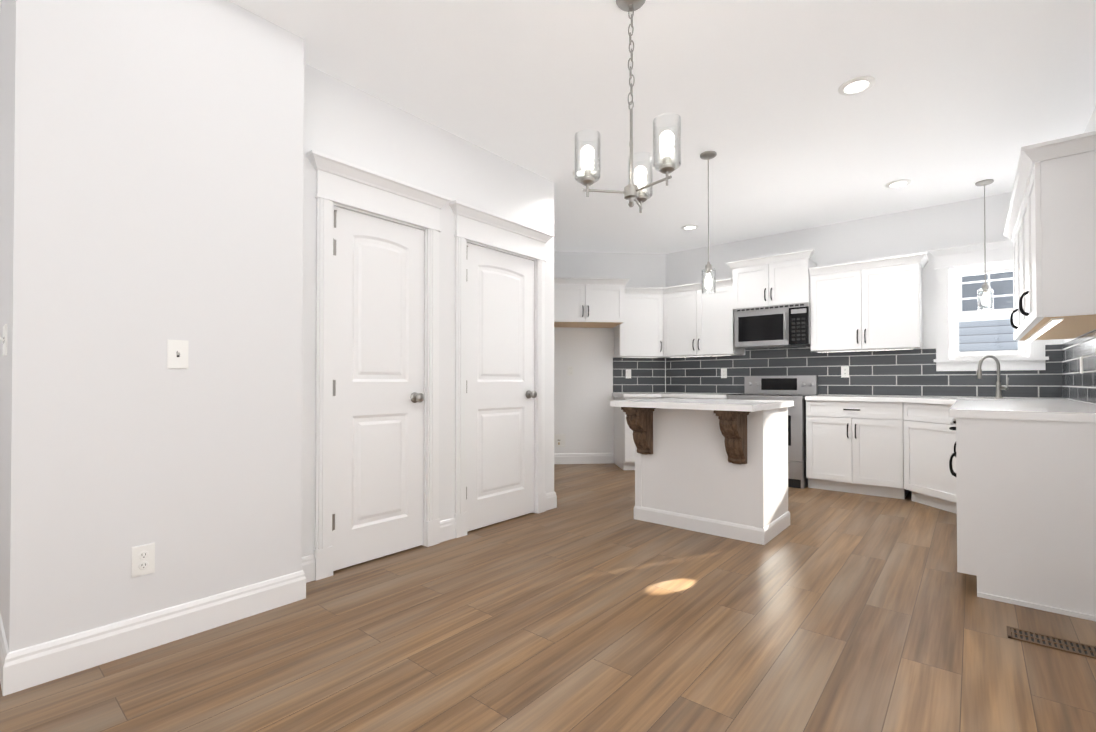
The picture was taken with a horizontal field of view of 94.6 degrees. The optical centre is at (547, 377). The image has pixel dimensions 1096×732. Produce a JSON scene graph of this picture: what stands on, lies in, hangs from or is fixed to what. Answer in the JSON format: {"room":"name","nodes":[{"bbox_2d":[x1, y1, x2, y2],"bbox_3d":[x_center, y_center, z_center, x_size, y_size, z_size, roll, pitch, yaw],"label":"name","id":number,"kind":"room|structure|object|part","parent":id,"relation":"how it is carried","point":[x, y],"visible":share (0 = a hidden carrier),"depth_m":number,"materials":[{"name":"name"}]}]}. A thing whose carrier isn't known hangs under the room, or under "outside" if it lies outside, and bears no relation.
{"room":"kitchen","nodes":[
{"label":"kitchen","id":0,"kind":"room"},
{"bbox_2d":[0,0,303,651],"bbox_3d":[-1.869,-0.295,2.399,0.930,2.740,0.975,0,-1,40],"label":"wall","id":1,"kind":"structure","parent":0,"point":[151,173],"depth_m":2.01,"materials":[{"name":"white paint"}]},
{"bbox_2d":[0,614,6,644],"bbox_3d":[-2.198,1.004,2.016,0.903,0.136,0.015,0,-1,40],"label":"baseboard","id":2,"kind":"structure","parent":1,"relation":"attached to","point":[2,633],"depth_m":1.85,"materials":[{"name":"white paint"}]},
{"bbox_2d":[0,324,7,355],"bbox_3d":[-2.055,-0.140,1.905,0.118,0.117,0.018,0,-1,40],"label":"light switch","id":3,"kind":"object","parent":1,"relation":"attached to","point":[5,331],"visible":1,"depth_m":1.88,"materials":[{"name":"white plastic"}]},
{"bbox_2d":[131,543,154,577],"bbox_3d":[-1.592,0.719,1.989,0.009,0.117,0.072,0,-1,40],"label":"outlet","id":4,"kind":"object","parent":1,"relation":"attached to","point":[143,559],"visible":1,"depth_m":1.99,"materials":[{"name":"white plastic"}]},
{"bbox_2d":[0,561,311,695],"bbox_3d":[-1.518,1.004,2.091,0.042,0.136,1.005,0,-1,40],"label":"baseboard","id":5,"kind":"structure","parent":1,"relation":"attached to","point":[32,666],"depth_m":1.97,"materials":[{"name":"white paint"}]},
{"bbox_2d":[167,339,188,368],"bbox_3d":[-1.519,-0.095,2.077,0.018,0.117,0.072,0,-1,40],"label":"light switch","id":6,"kind":"object","parent":1,"relation":"attached to","point":[177,353],"visible":1,"depth_m":2.08,"materials":[{"name":"white plastic"}]},
{"bbox_2d":[302,63,553,556],"bbox_3d":[-1.388,-0.279,4.049,1.940,2.740,2.170,0,-1,40],"label":"wall block","id":7,"kind":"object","parent":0,"point":[344,121],"visible":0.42,"depth_m":3.29,"materials":[{"name":"white paint"}]},
{"bbox_2d":[332,206,424,570],"bbox_3d":[-0.984,0.061,3.006,0.111,2.020,0.616,0,-1,40],"label":"closet door","id":8,"kind":"structure","parent":7,"relation":"in","point":[378,397],"depth_m":3.00,"materials":[{"name":"white paint"}]},
{"bbox_2d":[306,149,554,580],"bbox_3d":[-0.660,-0.046,3.441,0.196,2.263,1.988,0,-1,40],"label":"door frame","id":9,"kind":"structure","parent":7,"relation":"attached to","point":[340,183],"depth_m":3.25,"materials":[{"name":"white paint"}]},
{"bbox_2d":[466,243,536,531],"bbox_3d":[-0.333,0.069,3.779,0.111,2.020,0.734,0,-1,40],"label":"closet door","id":10,"kind":"structure","parent":7,"relation":"in","point":[501,394],"depth_m":3.77,"materials":[{"name":"white paint"}]},
{"bbox_2d":[0,463,1095,731],"bbox_3d":[-0.591,1.126,2.436,5.520,0.100,9.450,0,-1,40],"label":"floor","id":11,"kind":"structure","parent":0,"point":[590,603],"depth_m":2.02,"materials":[{"name":"brown wood"}]},
{"bbox_2d":[546,491,556,508],"bbox_3d":[-0.667,1.031,4.857,1.922,0.136,0.015,0,-1,40],"label":"baseboard","id":12,"kind":"structure","parent":11,"relation":"on","point":[551,498],"depth_m":4.19,"materials":[{"name":"white paint"}]},
{"bbox_2d":[614,396,657,469],"bbox_3d":[1.096,0.676,6.283,0.723,0.876,0.724,0,-1,40],"label":"base cabinet","id":13,"kind":"object","parent":11,"relation":"on","point":[624,445],"depth_m":6.05,"materials":[{"name":"white paint"}]},
{"bbox_2d":[612,393,659,396],"bbox_3d":[0.938,0.216,6.095,0.761,0.040,0.300,0,-1,40],"label":"countertop","id":14,"kind":"structure","parent":13,"relation":"on","point":[613,394],"depth_m":5.97,"materials":[{"name":"white stone"}]},
{"bbox_2d":[658,397,724,398],"bbox_3d":[1.802,0.673,5.979,0.859,0.876,0.649,0,-1,40],"label":"base cabinet","id":15,"kind":"object","parent":11,"relation":"on","point":[658,397],"depth_m":5.70,"materials":[{"name":"white paint"}]},
{"bbox_2d":[660,393,727,398],"bbox_3d":[1.541,0.217,6.204,1.543,0.040,0.644,0,-1,40],"label":"countertop","id":16,"kind":"structure","parent":15,"relation":"on","point":[679,395],"depth_m":5.77,"materials":[{"name":"white stone"}]},
{"bbox_2d":[610,398,793,544],"bbox_3d":[1.136,0.631,3.707,1.012,0.915,0.910,0,-1,40],"label":"kitchen island","id":17,"kind":"object","parent":11,"relation":"on","point":[717,467],"visible":1,"depth_m":3.53,"materials":[{"name":"white paint"}]},
{"bbox_2d":[726,375,817,488],"bbox_3d":[2.399,0.542,5.428,0.756,1.125,0.700,0,-1,40],"label":"range","id":18,"kind":"object","parent":11,"relation":"on","point":[796,389],"visible":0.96,"depth_m":5.11,"materials":[{"name":"silver metal"}]},
{"bbox_2d":[806,400,885,496],"bbox_3d":[3.051,0.663,4.933,0.848,0.876,0.641,0,-1,40],"label":"base cabinet","id":19,"kind":"object","parent":11,"relation":"on","point":[846,440],"depth_m":4.77,"materials":[{"name":"white paint"}]},
{"bbox_2d":[805,395,947,403],"bbox_3d":[3.048,0.203,4.690,1.161,0.040,1.020,0,-1,40],"label":"countertop","id":20,"kind":"structure","parent":19,"relation":"on","point":[909,399],"depth_m":4.62,"materials":[{"name":"white stone"}]},
{"bbox_2d":[886,402,949,511],"bbox_3d":[3.211,0.655,4.203,0.573,0.876,0.459,0,-1,40],"label":"base cabinet","id":21,"kind":"object","parent":11,"relation":"on","point":[917,434],"depth_m":4.33,"materials":[{"name":"white paint"}]},
{"bbox_2d":[950,405,953,512],"bbox_3d":[3.240,0.648,3.481,0.692,0.876,0.719,0,-1,40],"label":"base cabinet","id":22,"kind":"object","parent":11,"relation":"on","point":[951,418],"depth_m":4.00,"materials":[{"name":"white paint"}]},
{"bbox_2d":[954,417,1095,620],"bbox_3d":[2.537,0.640,2.612,0.647,0.876,0.739,0,-1,40],"label":"base cabinet","id":23,"kind":"object","parent":11,"relation":"on","point":[1018,497],"depth_m":2.37,"materials":[{"name":"white paint"}]},
{"bbox_2d":[944,397,1095,421],"bbox_3d":[3.181,0.190,3.413,0.687,0.040,2.804,0,-1,40],"label":"countertop","id":24,"kind":"structure","parent":23,"relation":"on","point":[1052,409],"depth_m":2.55,"materials":[{"name":"white stone"}]},
{"bbox_2d":[977,355,1008,398],"bbox_3d":[3.715,-0.005,4.222,0.202,0.366,0.169,0,-1,40],"label":"gooseneck faucet","id":25,"kind":"object","parent":24,"relation":"on","point":[999,388],"visible":1,"depth_m":4.22,"materials":[{"name":"silver metal"}]},
{"bbox_2d":[1006,626,1095,658],"bbox_3d":[2.068,1.069,2.009,0.360,0.006,0.120,0,-1,40],"label":"floor vent","id":26,"kind":"object","parent":11,"relation":"in","point":[1065,645],"visible":1,"depth_m":2.03,"materials":[{"name":"brown metal"}]},
{"bbox_2d":[0,0,1095,253],"bbox_3d":[-0.591,-1.714,2.464,5.520,0.100,9.450,0,-1,40],"label":"ceiling","id":27,"kind":"structure","parent":0,"point":[958,100],"depth_m":2.94,"materials":[{"name":"white paint"}]},
{"bbox_2d":[575,0,680,212],"bbox_3d":[0.400,-1.205,2.207,0.433,0.924,0.442,0,-1,40],"label":"chandelier","id":28,"kind":"object","parent":27,"relation":"hanging from","point":[632,192],"visible":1,"depth_m":2.17,"materials":[{"name":"silver metal"}]},
{"bbox_2d":[681,224,698,229],"bbox_3d":[1.544,-1.628,5.496,0.184,0.012,0.184,0,-1,40],"label":"recessed light","id":29,"kind":"object","parent":27,"relation":"in","point":[689,227],"visible":0.98,"depth_m":5.48,"materials":[{"name":"white plastic"}]},
{"bbox_2d":[700,151,716,293],"bbox_3d":[1.187,-1.139,3.740,0.120,1.025,0.119,0,-1,40],"label":"pendant light","id":30,"kind":"object","parent":27,"relation":"hanging from","point":[708,269],"visible":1,"depth_m":3.72,"materials":[{"name":"silver metal"}]},
{"bbox_3d":[1.187,-0.713,3.736,0.100,0.172,0.100,0,-1,40],"label":"lamp shade","id":31,"kind":"part","parent":30,"relation":"part of","materials":[{"name":"clear glass"}]},
{"bbox_2d":[838,76,875,95],"bbox_3d":[1.755,-1.654,2.874,0.184,0.012,0.184,0,-1,40],"label":"recessed light","id":32,"kind":"object","parent":27,"relation":"in","point":[856,85],"visible":0.96,"depth_m":2.87,"materials":[{"name":"white plastic"}]},
{"bbox_2d":[885,179,911,187],"bbox_3d":[2.974,-1.640,4.292,0.184,0.012,0.184,0,-1,40],"label":"recessed light","id":33,"kind":"object","parent":27,"relation":"in","point":[899,183],"visible":1,"depth_m":4.29,"materials":[{"name":"white plastic"}]},
{"bbox_2d":[975,179,993,309],"bbox_3d":[3.680,-1.109,4.255,0.120,1.075,0.119,0,-1,40],"label":"light","id":34,"kind":"object","parent":27,"relation":"hanging from","point":[985,299],"visible":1,"depth_m":4.25,"materials":[{"name":"silver metal"}]},
{"bbox_3d":[3.680,-0.658,4.251,0.100,0.172,0.100,0,-1,40],"label":"lamp shade","id":35,"kind":"part","parent":34,"relation":"part of","materials":[{"name":"clear glass"}]},
{"bbox_2d":[554,251,665,462],"bbox_3d":[0.442,-0.254,6.613,2.700,2.740,0.150,0,-1,-5],"label":"wall","id":36,"kind":"structure","parent":0,"point":[583,414],"depth_m":6.54,"materials":[{"name":"white paint"}]},
{"bbox_2d":[554,434,564,446],"bbox_3d":[0.140,0.815,6.499,0.124,0.170,0.124,0,-1,40],"label":"outlet box","id":37,"kind":"object","parent":36,"relation":"attached to","point":[559,440],"visible":0.77,"depth_m":6.50,"materials":[{"name":"white plastic"}]},
{"bbox_2d":[554,453,612,463],"bbox_3d":[0.069,1.047,6.422,1.033,0.136,1.213,0,-1,40],"label":"baseboard","id":38,"kind":"structure","parent":36,"relation":"attached to","point":[559,458],"depth_m":6.51,"materials":[{"name":"white paint"}]},
{"bbox_2d":[554,277,633,327],"bbox_3d":[0.413,-0.905,6.232,1.084,0.515,1.085,0,-1,40],"label":"upper cabinet","id":39,"kind":"object","parent":36,"relation":"attached to","point":[601,303],"depth_m":5.95,"materials":[{"name":"white paint"}]},
{"bbox_2d":[626,369,630,377],"bbox_3d":[1.047,-0.044,6.576,0.072,0.117,0.009,0,-1,-5],"label":"outlet","id":40,"kind":"object","parent":36,"relation":"attached to","point":[628,373],"visible":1,"depth_m":6.57,"materials":[{"name":"white plastic"}]},
{"bbox_2d":[613,358,664,392],"bbox_3d":[1.186,-0.028,6.594,0.496,0.455,0.490,0,-1,40],"label":"tiled wall","id":41,"kind":"structure","parent":36,"relation":"attached to","point":[647,375],"depth_m":6.59,"materials":[{"name":"grey tile"}]},
{"bbox_2d":[665,192,1063,398],"bbox_3d":[2.958,-0.264,5.541,4.070,2.740,0.150,0,-1,40],"label":"wall","id":42,"kind":"structure","parent":0,"point":[919,230],"depth_m":5.09,"materials":[{"name":"white paint"}]},
{"bbox_2d":[602,287,677,357],"bbox_3d":[1.168,-0.685,6.408,0.682,0.851,0.618,0,-1,40],"label":"upper cabinet","id":43,"kind":"object","parent":42,"relation":"attached to","point":[645,337],"depth_m":6.27,"materials":[{"name":"white paint"}]},
{"bbox_2d":[666,283,742,357],"bbox_3d":[1.835,-0.651,6.134,0.928,0.776,0.374,0,-1,40],"label":"upper cabinet","id":44,"kind":"object","parent":42,"relation":"attached to","point":[698,324],"depth_m":5.97,"materials":[{"name":"white paint"}]},
{"bbox_2d":[730,249,816,308],"bbox_3d":[2.495,-1.032,5.584,0.783,0.533,0.370,0,-1,40],"label":"upper cabinet","id":45,"kind":"object","parent":42,"relation":"attached to","point":[786,282],"depth_m":5.41,"materials":[{"name":"white paint"}]},
{"bbox_2d":[734,302,810,348],"bbox_3d":[2.485,-0.551,5.541,0.756,0.427,0.444,0,-1,40],"label":"over-the-range microwave","id":46,"kind":"object","parent":45,"relation":"attached to","point":[784,325],"visible":1,"depth_m":5.40,"materials":[{"name":"silver metal"}]},
{"bbox_2d":[666,344,1061,397],"bbox_3d":[2.947,-0.081,5.445,3.663,0.538,0.008,0,-1,40],"label":"wall tile","id":47,"kind":"structure","parent":42,"relation":"attached to","point":[912,372],"depth_m":5.18,"materials":[{"name":"grey tile"}]},
{"bbox_2d":[721,368,726,377],"bbox_3d":[2.130,-0.048,6.122,0.072,0.117,0.009,0,-1,40],"label":"outlet","id":48,"kind":"object","parent":47,"relation":"attached to","point":[723,372],"visible":1,"depth_m":6.12,"materials":[{"name":"white plastic"}]},
{"bbox_2d":[841,366,848,377],"bbox_3d":[3.112,-0.057,5.295,0.072,0.117,0.009,0,-1,40],"label":"outlet","id":49,"kind":"object","parent":47,"relation":"attached to","point":[844,371],"visible":1,"depth_m":5.29,"materials":[{"name":"white plastic"}]},
{"bbox_2d":[810,253,925,352],"bbox_3d":[3.160,-0.699,5.047,0.910,0.851,0.330,0,-1,40],"label":"upper cabinet","id":50,"kind":"object","parent":42,"relation":"attached to","point":[875,308],"depth_m":4.89,"materials":[{"name":"white paint"}]},
{"bbox_2d":[928,238,1048,370],"bbox_3d":[4.009,-0.640,4.611,0.852,1.159,0.226,0,-1,40],"label":"double-hung window","id":51,"kind":"structure","parent":42,"relation":"in","point":[956,314],"depth_m":4.68,"materials":[{"name":"white plastic"}]},
{"bbox_2d":[1063,106,1095,403],"bbox_3d":[1.415,-0.311,0.664,0.150,2.740,9.300,0,-1,40],"label":"wall","id":52,"kind":"structure","parent":0,"point":[1091,126],"depth_m":3.20,"materials":[{"name":"white paint"}]},
{"bbox_2d":[1010,207,1090,341],"bbox_3d":[3.422,-0.714,3.441,0.330,0.851,0.973,0,-1,40],"label":"upper cabinet","id":53,"kind":"object","parent":52,"relation":"attached to","point":[1013,231],"depth_m":3.61,"materials":[{"name":"white paint"}]},
{"bbox_2d":[1018,131,1095,334],"bbox_3d":[2.873,-0.721,2.789,0.330,0.851,0.972,0,-1,40],"label":"upper cabinet","id":54,"kind":"object","parent":52,"relation":"attached to","point":[1052,236],"depth_m":2.48,"materials":[{"name":"white paint"}]},
{"bbox_2d":[1062,330,1095,403],"bbox_3d":[3.442,-0.061,3.192,0.008,0.455,2.802,0,-1,40],"label":"wall tiles","id":55,"kind":"structure","parent":52,"relation":"attached to","point":[1077,385],"depth_m":3.56,"materials":[{"name":"grey tile"}]},
{"bbox_2d":[1080,356,1082,373],"bbox_3d":[3.679,-0.084,3.487,0.008,0.117,0.072,0,-1,40],"label":"light switch","id":56,"kind":"object","parent":55,"relation":"attached to","point":[1081,365],"visible":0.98,"depth_m":3.46,"materials":[{"name":"white plastic"}]},
{"label":"outside","id":57,"kind":"structure","parent":0,"visible":0},
{"bbox_2d":[959,271,1017,351],"bbox_3d":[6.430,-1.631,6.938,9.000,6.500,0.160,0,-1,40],"label":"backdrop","id":58,"kind":"structure","parent":57,"point":[989,339],"depth_m":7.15,"materials":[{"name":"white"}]}
]}

